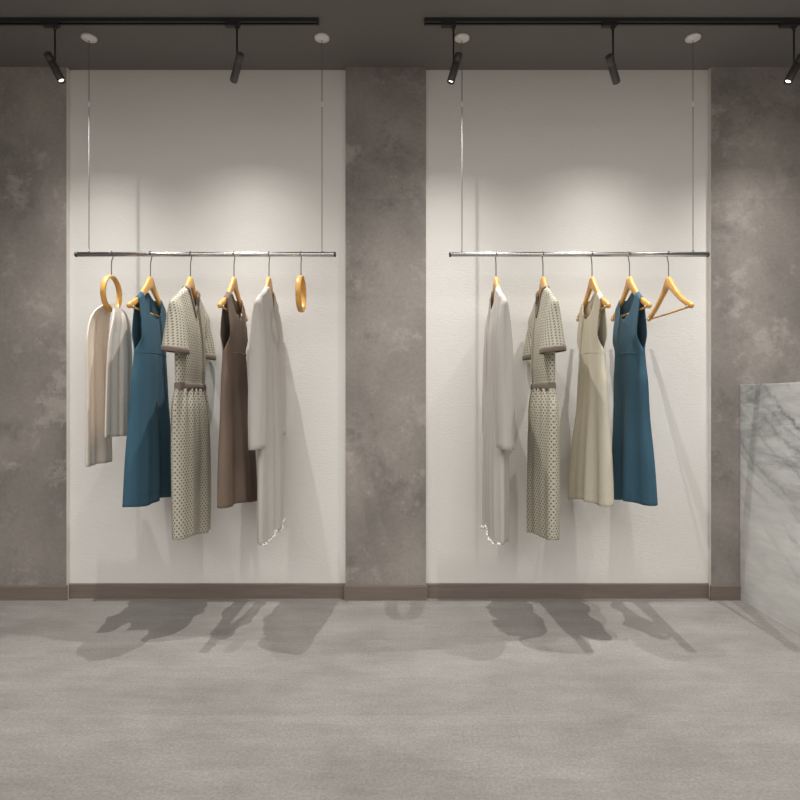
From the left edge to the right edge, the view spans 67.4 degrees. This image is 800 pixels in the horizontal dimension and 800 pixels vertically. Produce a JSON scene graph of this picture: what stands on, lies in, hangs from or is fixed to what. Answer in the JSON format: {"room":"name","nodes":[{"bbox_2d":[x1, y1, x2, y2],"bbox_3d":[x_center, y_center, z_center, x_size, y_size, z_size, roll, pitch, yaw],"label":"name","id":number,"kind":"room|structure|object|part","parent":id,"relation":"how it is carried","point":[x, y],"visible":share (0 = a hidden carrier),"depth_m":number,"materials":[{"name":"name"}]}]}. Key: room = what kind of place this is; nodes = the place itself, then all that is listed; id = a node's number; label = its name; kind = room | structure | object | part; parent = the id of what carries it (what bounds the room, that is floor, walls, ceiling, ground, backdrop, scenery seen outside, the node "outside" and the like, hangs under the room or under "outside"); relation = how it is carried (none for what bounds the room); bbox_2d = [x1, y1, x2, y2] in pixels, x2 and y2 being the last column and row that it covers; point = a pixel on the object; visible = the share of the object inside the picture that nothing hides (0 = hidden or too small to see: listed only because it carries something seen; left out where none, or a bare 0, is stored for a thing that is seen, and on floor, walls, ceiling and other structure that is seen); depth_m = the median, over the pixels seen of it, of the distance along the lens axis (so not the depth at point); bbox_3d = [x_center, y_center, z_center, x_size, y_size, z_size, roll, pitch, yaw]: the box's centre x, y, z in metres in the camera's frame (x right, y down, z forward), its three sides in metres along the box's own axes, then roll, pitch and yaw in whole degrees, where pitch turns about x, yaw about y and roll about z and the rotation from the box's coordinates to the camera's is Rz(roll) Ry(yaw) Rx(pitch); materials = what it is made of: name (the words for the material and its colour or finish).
{"room":"clothing store","nodes":[
{"label":"clothing store","id":0,"kind":"room"},
{"bbox_2d":[70,70,707,582],"bbox_3d":[0.000,-0.346,3.210,8.000,2.772,0.120,0,0,0],"label":"wall","id":1,"kind":"structure","parent":0,"point":[161,160],"depth_m":3.15,"materials":[{"name":"white paint"}]},
{"bbox_2d":[69,583,344,598],"bbox_3d":[-1.009,1.001,3.146,1.451,0.078,0.008,0,0,0],"label":"baseboard","id":2,"kind":"structure","parent":1,"relation":"attached to","point":[76,590],"depth_m":3.14,"materials":[{"name":"brown wood"}]},
{"bbox_2d":[426,583,708,598],"bbox_3d":[0.876,1.001,3.146,1.482,0.078,0.008,0,0,0],"label":"baseboard","id":3,"kind":"structure","parent":1,"relation":"attached to","point":[434,590],"depth_m":3.14,"materials":[{"name":"brown wood"}]},
{"bbox_2d":[0,599,799,799],"bbox_3d":[0.000,1.090,-0.325,8.000,0.100,7.350,0,0,0],"label":"floor","id":4,"kind":"structure","parent":0,"point":[101,699],"depth_m":2.10,"materials":[{"name":"grey concrete"}]},
{"bbox_2d":[0,67,69,598],"bbox_3d":[-2.867,-0.346,3.135,2.266,2.772,0.030,0,0,0],"label":"wall pier","id":5,"kind":"object","parent":4,"relation":"on","point":[34,107],"visible":1,"depth_m":3.12,"materials":[{"name":"concrete"}]},
{"bbox_2d":[0,585,67,600],"bbox_3d":[-2.864,1.001,3.116,2.272,0.078,0.008,0,0,0],"label":"baseboard","id":6,"kind":"object","parent":5,"relation":"attached to","point":[7,592],"visible":1,"depth_m":3.11,"materials":[{"name":"brown wood"}]},
{"bbox_2d":[345,67,425,584],"bbox_3d":[-0.074,-0.346,3.135,0.419,2.772,0.030,0,0,0],"label":"wall pier","id":7,"kind":"object","parent":4,"relation":"on","point":[385,107],"visible":0.86,"depth_m":3.12,"materials":[{"name":"concrete"}]},
{"bbox_2d":[344,585,426,600],"bbox_3d":[-0.074,1.001,3.116,0.431,0.078,0.008,0,0,0],"label":"baseboard","id":8,"kind":"object","parent":7,"relation":"attached to","point":[351,592],"visible":1,"depth_m":3.11,"materials":[{"name":"brown wood"}]},
{"bbox_2d":[708,67,799,598],"bbox_3d":[2.809,-0.346,3.135,2.383,2.772,0.030,0,0,0],"label":"wall pier","id":9,"kind":"object","parent":4,"relation":"on","point":[754,117],"visible":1,"depth_m":3.12,"materials":[{"name":"concrete"}]},
{"bbox_2d":[710,585,740,600],"bbox_3d":[1.689,1.001,3.116,0.156,0.078,0.008,0,0,0],"label":"baseboard","id":10,"kind":"object","parent":9,"relation":"attached to","point":[717,592],"visible":1,"depth_m":3.11,"materials":[{"name":"brown wood"}]},
{"bbox_2d":[740,382,799,634],"bbox_3d":[2.193,0.481,2.184,0.850,1.118,1.869,0,0,0],"label":"counter","id":11,"kind":"object","parent":4,"relation":"on","point":[769,413],"depth_m":2.86,"materials":[{"name":"grey stone"}]},
{"bbox_2d":[0,0,799,69],"bbox_3d":[0.000,-1.782,-0.325,8.000,0.100,7.350,0,0,0],"label":"ceiling","id":12,"kind":"structure","parent":0,"point":[362,33],"depth_m":2.86,"materials":[{"name":"grey paint"}]},
{"bbox_2d":[0,17,318,25],"bbox_3d":[-1.785,-1.723,2.732,2.831,0.019,0.031,0,0,0],"label":"track","id":13,"kind":"object","parent":12,"relation":"attached to","point":[4,21],"visible":1,"depth_m":2.72,"materials":[{"name":"black metal"}]},
{"bbox_2d":[42,22,65,83],"bbox_3d":[-1.575,-1.578,2.737,0.102,0.272,0.039,0,0,4],"label":"track spotlight","id":14,"kind":"object","parent":13,"relation":"hanging from","point":[50,59],"visible":1,"depth_m":2.73,"materials":[{"name":"black paint"}]},
{"bbox_3d":[-1.571,-1.615,2.732,0.008,0.166,0.008,0,0,0],"label":"stem","id":15,"kind":"part","parent":14,"relation":"part of","materials":[{"name":"black paint"}]},
{"bbox_2d":[224,22,243,83],"bbox_3d":[-0.759,-1.592,2.728,0.071,0.245,0.140,0,0,-29],"label":"track spotlight","id":16,"kind":"object","parent":13,"relation":"hanging from","point":[238,61],"visible":1,"depth_m":2.72,"materials":[{"name":"black paint"}]},
{"bbox_3d":[-0.742,-1.609,2.732,0.008,0.178,0.008,0,0,0],"label":"stem","id":17,"kind":"part","parent":16,"relation":"part of","materials":[{"name":"black paint"}]},
{"bbox_2d":[74,33,335,256],"bbox_3d":[-0.928,-1.207,2.863,1.244,1.050,0.072,0,0,0],"label":"rail","id":18,"kind":"object","parent":12,"relation":"hanging from","point":[88,37],"visible":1,"depth_m":2.85,"materials":[{"name":"silver metal"}]},
{"bbox_2d":[100,251,121,311],"bbox_3d":[-1.377,-0.565,2.863,0.026,0.293,0.176,0,0,0],"label":"hanger","id":19,"kind":"object","parent":18,"relation":"hanging from","point":[106,278],"visible":0.95,"depth_m":2.83,"materials":[{"name":"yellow wood"}]},
{"bbox_2d":[86,303,132,466],"bbox_3d":[-1.375,-0.078,2.841,0.141,0.761,0.282,0,0,0],"label":"scarf","id":20,"kind":"object","parent":19,"relation":"hanging from","point":[109,363],"visible":0.96,"depth_m":2.83,"materials":[{"name":"fabric"}]},
{"bbox_2d":[126,251,166,316],"bbox_3d":[-1.190,-0.557,2.863,0.023,0.308,0.472,0,0,0],"label":"clothes hanger","id":21,"kind":"object","parent":18,"relation":"hanging from","point":[149,284],"visible":0.74,"depth_m":2.84,"materials":[{"name":"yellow wood"}]},
{"bbox_2d":[122,291,170,506],"bbox_3d":[-1.197,-0.010,2.864,0.137,1.006,0.491,0,0,0],"label":"dress","id":22,"kind":"object","parent":21,"relation":"hanging from","point":[147,466],"visible":0.96,"depth_m":2.75,"materials":[{"name":"blue fabric"}]},
{"bbox_3d":[-1.190,-0.495,2.863,0.021,0.184,0.472,0,0,0],"label":"arm","id":23,"kind":"part","parent":21,"relation":"part of","materials":[{"name":"brown wood"}]},
{"bbox_2d":[185,251,196,302],"bbox_3d":[-0.999,-0.557,2.863,0.023,0.308,0.472,0,0,0],"label":"clothes hanger","id":24,"kind":"object","parent":18,"relation":"hanging from","point":[190,282],"visible":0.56,"depth_m":2.86,"materials":[{"name":"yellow wood"}]},
{"bbox_2d":[161,285,215,539],"bbox_3d":[-0.996,0.056,2.856,0.136,1.186,0.578,0,0,0],"label":"dress","id":25,"kind":"object","parent":24,"relation":"hanging from","point":[187,334],"visible":1,"depth_m":2.74,"materials":[{"name":"beige fabric"}]},
{"bbox_3d":[-0.996,-0.466,2.863,0.053,0.142,0.202,0,0,0],"label":"neck trim","id":26,"kind":"part","parent":25,"relation":"part of","materials":[{"name":"beige fabric"}]},
{"bbox_3d":[-1.000,-0.495,2.863,0.021,0.184,0.472,0,0,0],"label":"arm","id":27,"kind":"part","parent":24,"relation":"part of","materials":[{"name":"brown wood"}]},
{"bbox_3d":[-0.928,-0.695,2.863,1.236,0.023,0.023,0,0,0],"label":"rod","id":28,"kind":"part","parent":18,"relation":"part of","materials":[{"name":"silver metal"}]},
{"bbox_2d":[217,251,247,321],"bbox_3d":[-0.791,-0.557,2.863,0.023,0.308,0.472,0,0,0],"label":"clothes hanger","id":29,"kind":"object","parent":18,"relation":"hanging from","point":[233,286],"visible":0.9,"depth_m":2.85,"materials":[{"name":"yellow wood"}]},
{"bbox_3d":[-0.792,-0.495,2.863,0.021,0.184,0.472,0,0,0],"label":"arm","id":30,"kind":"part","parent":29,"relation":"part of","materials":[{"name":"brown wood"}]},
{"bbox_2d":[217,291,256,508],"bbox_3d":[-0.780,-0.007,2.863,0.142,1.014,0.480,0,0,0],"label":"dress","id":31,"kind":"object","parent":29,"relation":"hanging from","point":[237,471],"visible":0.95,"depth_m":2.76,"materials":[{"name":"brown fabric"}]},
{"bbox_2d":[264,251,273,304],"bbox_3d":[-0.624,-0.557,2.863,0.023,0.308,0.472,0,0,0],"label":"clothes hanger","id":32,"kind":"object","parent":18,"relation":"hanging from","point":[268,283],"visible":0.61,"depth_m":2.86,"materials":[{"name":"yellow wood"}]},
{"bbox_2d":[248,286,285,546],"bbox_3d":[-0.617,0.061,2.858,0.114,1.194,0.542,0,0,-2],"label":"gown","id":33,"kind":"object","parent":32,"relation":"hanging from","point":[266,374],"visible":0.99,"depth_m":2.73,"materials":[{"name":"white fabric"}]},
{"bbox_3d":[-0.625,-0.495,2.863,0.021,0.184,0.472,0,0,0],"label":"arm","id":34,"kind":"part","parent":32,"relation":"part of","materials":[{"name":"brown wood"}]},
{"bbox_2d":[295,251,305,311],"bbox_3d":[-0.472,-0.565,2.863,0.026,0.293,0.176,0,0,0],"label":"hanger","id":35,"kind":"object","parent":18,"relation":"hanging from","point":[300,286],"visible":1,"depth_m":2.83,"materials":[{"name":"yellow wood"}]},
{"bbox_2d":[449,33,709,256],"bbox_3d":[0.854,-1.207,2.863,1.239,1.050,0.072,0,0,0],"label":"rail","id":36,"kind":"object","parent":12,"relation":"hanging from","point":[460,37],"visible":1,"depth_m":2.85,"materials":[{"name":"silver metal"}]},
{"bbox_2d":[491,251,499,308],"bbox_3d":[0.457,-0.557,2.863,0.023,0.308,0.472,0,0,0],"label":"clothes hanger","id":37,"kind":"object","parent":36,"relation":"hanging from","point":[496,280],"visible":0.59,"depth_m":2.86,"materials":[{"name":"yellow wood"}]},
{"bbox_3d":[0.458,-0.495,2.863,0.021,0.184,0.472,0,0,0],"label":"arm","id":38,"kind":"part","parent":37,"relation":"part of","materials":[{"name":"brown wood"}]},
{"bbox_2d":[481,286,514,545],"bbox_3d":[0.451,0.060,2.858,0.107,1.193,0.542,0,0,0],"label":"gown","id":39,"kind":"object","parent":37,"relation":"hanging from","point":[498,404],"visible":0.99,"depth_m":2.70,"materials":[{"name":"white fabric"}]},
{"bbox_2d":[537,251,546,305],"bbox_3d":[0.681,-0.557,2.863,0.023,0.308,0.472,0,0,0],"label":"clothes hanger","id":40,"kind":"object","parent":36,"relation":"hanging from","point":[543,282],"visible":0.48,"depth_m":2.86,"materials":[{"name":"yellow wood"}]},
{"bbox_3d":[0.682,-0.495,2.863,0.021,0.184,0.472,0,0,0],"label":"arm","id":41,"kind":"part","parent":40,"relation":"part of","materials":[{"name":"brown wood"}]},
{"bbox_2d":[522,285,565,539],"bbox_3d":[0.671,0.056,2.855,0.128,1.185,0.575,0,0,0],"label":"dress","id":42,"kind":"object","parent":40,"relation":"hanging from","point":[545,337],"visible":1,"depth_m":2.72,"materials":[{"name":"beige fabric"}]},
{"bbox_3d":[0.676,-0.466,2.863,0.059,0.143,0.202,0,0,0],"label":"neck trim","id":43,"kind":"part","parent":42,"relation":"part of","materials":[{"name":"beige fabric"}]},
{"bbox_3d":[0.854,-0.695,2.863,1.231,0.023,0.023,0,0,0],"label":"rod","id":44,"kind":"part","parent":36,"relation":"part of","materials":[{"name":"silver metal"}]},
{"bbox_2d":[576,251,610,321],"bbox_3d":[0.915,-0.557,2.863,0.023,0.308,0.472,0,0,0],"label":"clothes hanger","id":45,"kind":"object","parent":36,"relation":"hanging from","point":[592,285],"visible":0.93,"depth_m":2.85,"materials":[{"name":"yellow wood"}]},
{"bbox_2d":[568,291,613,506],"bbox_3d":[0.894,-0.010,2.864,0.144,1.005,0.491,0,0,0],"label":"dress","id":46,"kind":"object","parent":45,"relation":"hanging from","point":[590,479],"visible":1,"depth_m":2.75,"materials":[{"name":"beige fabric"}]},
{"bbox_3d":[0.916,-0.495,2.863,0.021,0.184,0.472,0,0,0],"label":"arm","id":47,"kind":"part","parent":45,"relation":"part of","materials":[{"name":"brown wood"}]},
{"bbox_2d":[610,251,651,321],"bbox_3d":[1.094,-0.557,2.863,0.023,0.308,0.472,0,0,0],"label":"clothes hanger","id":48,"kind":"object","parent":36,"relation":"hanging from","point":[629,285],"visible":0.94,"depth_m":2.85,"materials":[{"name":"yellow wood"}]},
{"bbox_3d":[1.095,-0.495,2.863,0.021,0.184,0.472,0,0,0],"label":"arm","id":49,"kind":"part","parent":48,"relation":"part of","materials":[{"name":"brown wood"}]},
{"bbox_2d":[612,291,657,505],"bbox_3d":[1.101,-0.011,2.865,0.129,1.006,0.458,0,0,6],"label":"dress","id":50,"kind":"object","parent":48,"relation":"hanging from","point":[634,472],"visible":0.98,"depth_m":2.75,"materials":[{"name":"blue fabric"}]},
{"bbox_2d":[646,251,693,321],"bbox_3d":[1.280,-0.557,2.863,0.023,0.308,0.472,0,0,0],"label":"clothes hanger","id":51,"kind":"object","parent":36,"relation":"hanging from","point":[669,284],"visible":1,"depth_m":2.85,"materials":[{"name":"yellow wood"}]},
{"bbox_3d":[1.281,-0.495,2.863,0.021,0.184,0.472,0,0,0],"label":"arm","id":52,"kind":"part","parent":51,"relation":"part of","materials":[{"name":"brown wood"}]},
{"bbox_2d":[424,17,799,25],"bbox_3d":[1.655,-1.723,2.732,3.090,0.019,0.031,0,0,0],"label":"track","id":53,"kind":"object","parent":12,"relation":"attached to","point":[428,21],"visible":1,"depth_m":2.72,"materials":[{"name":"black metal"}]},
{"bbox_2d":[441,22,462,84],"bbox_3d":[0.236,-1.579,2.736,0.100,0.271,0.035,0,0,-6],"label":"track spotlight","id":54,"kind":"object","parent":53,"relation":"hanging from","point":[457,58],"visible":1,"depth_m":2.72,"materials":[{"name":"black paint"}]},
{"bbox_3d":[0.244,-1.615,2.732,0.008,0.168,0.008,0,0,0],"label":"stem","id":55,"kind":"part","parent":54,"relation":"part of","materials":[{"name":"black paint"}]},
{"bbox_2d":[601,22,619,84],"bbox_3d":[0.963,-1.589,2.743,0.066,0.250,0.145,0,0,39],"label":"track spotlight","id":56,"kind":"object","parent":53,"relation":"hanging from","point":[609,58],"visible":1,"depth_m":2.73,"materials":[{"name":"black paint"}]},
{"bbox_3d":[0.970,-1.605,2.732,0.008,0.186,0.008,0,0,0],"label":"stem","id":57,"kind":"part","parent":56,"relation":"part of","materials":[{"name":"black paint"}]},
{"bbox_2d":[779,22,799,84],"bbox_3d":[1.789,-1.576,2.736,0.120,0.277,0.035,0,0,-8],"label":"track spotlight","id":58,"kind":"object","parent":53,"relation":"hanging from","point":[795,66],"visible":1,"depth_m":2.73,"materials":[{"name":"black paint"}]},
{"bbox_3d":[1.794,-1.611,2.732,0.008,0.174,0.008,0,0,0],"label":"stem","id":59,"kind":"part","parent":58,"relation":"part of","materials":[{"name":"black paint"}]}
]}

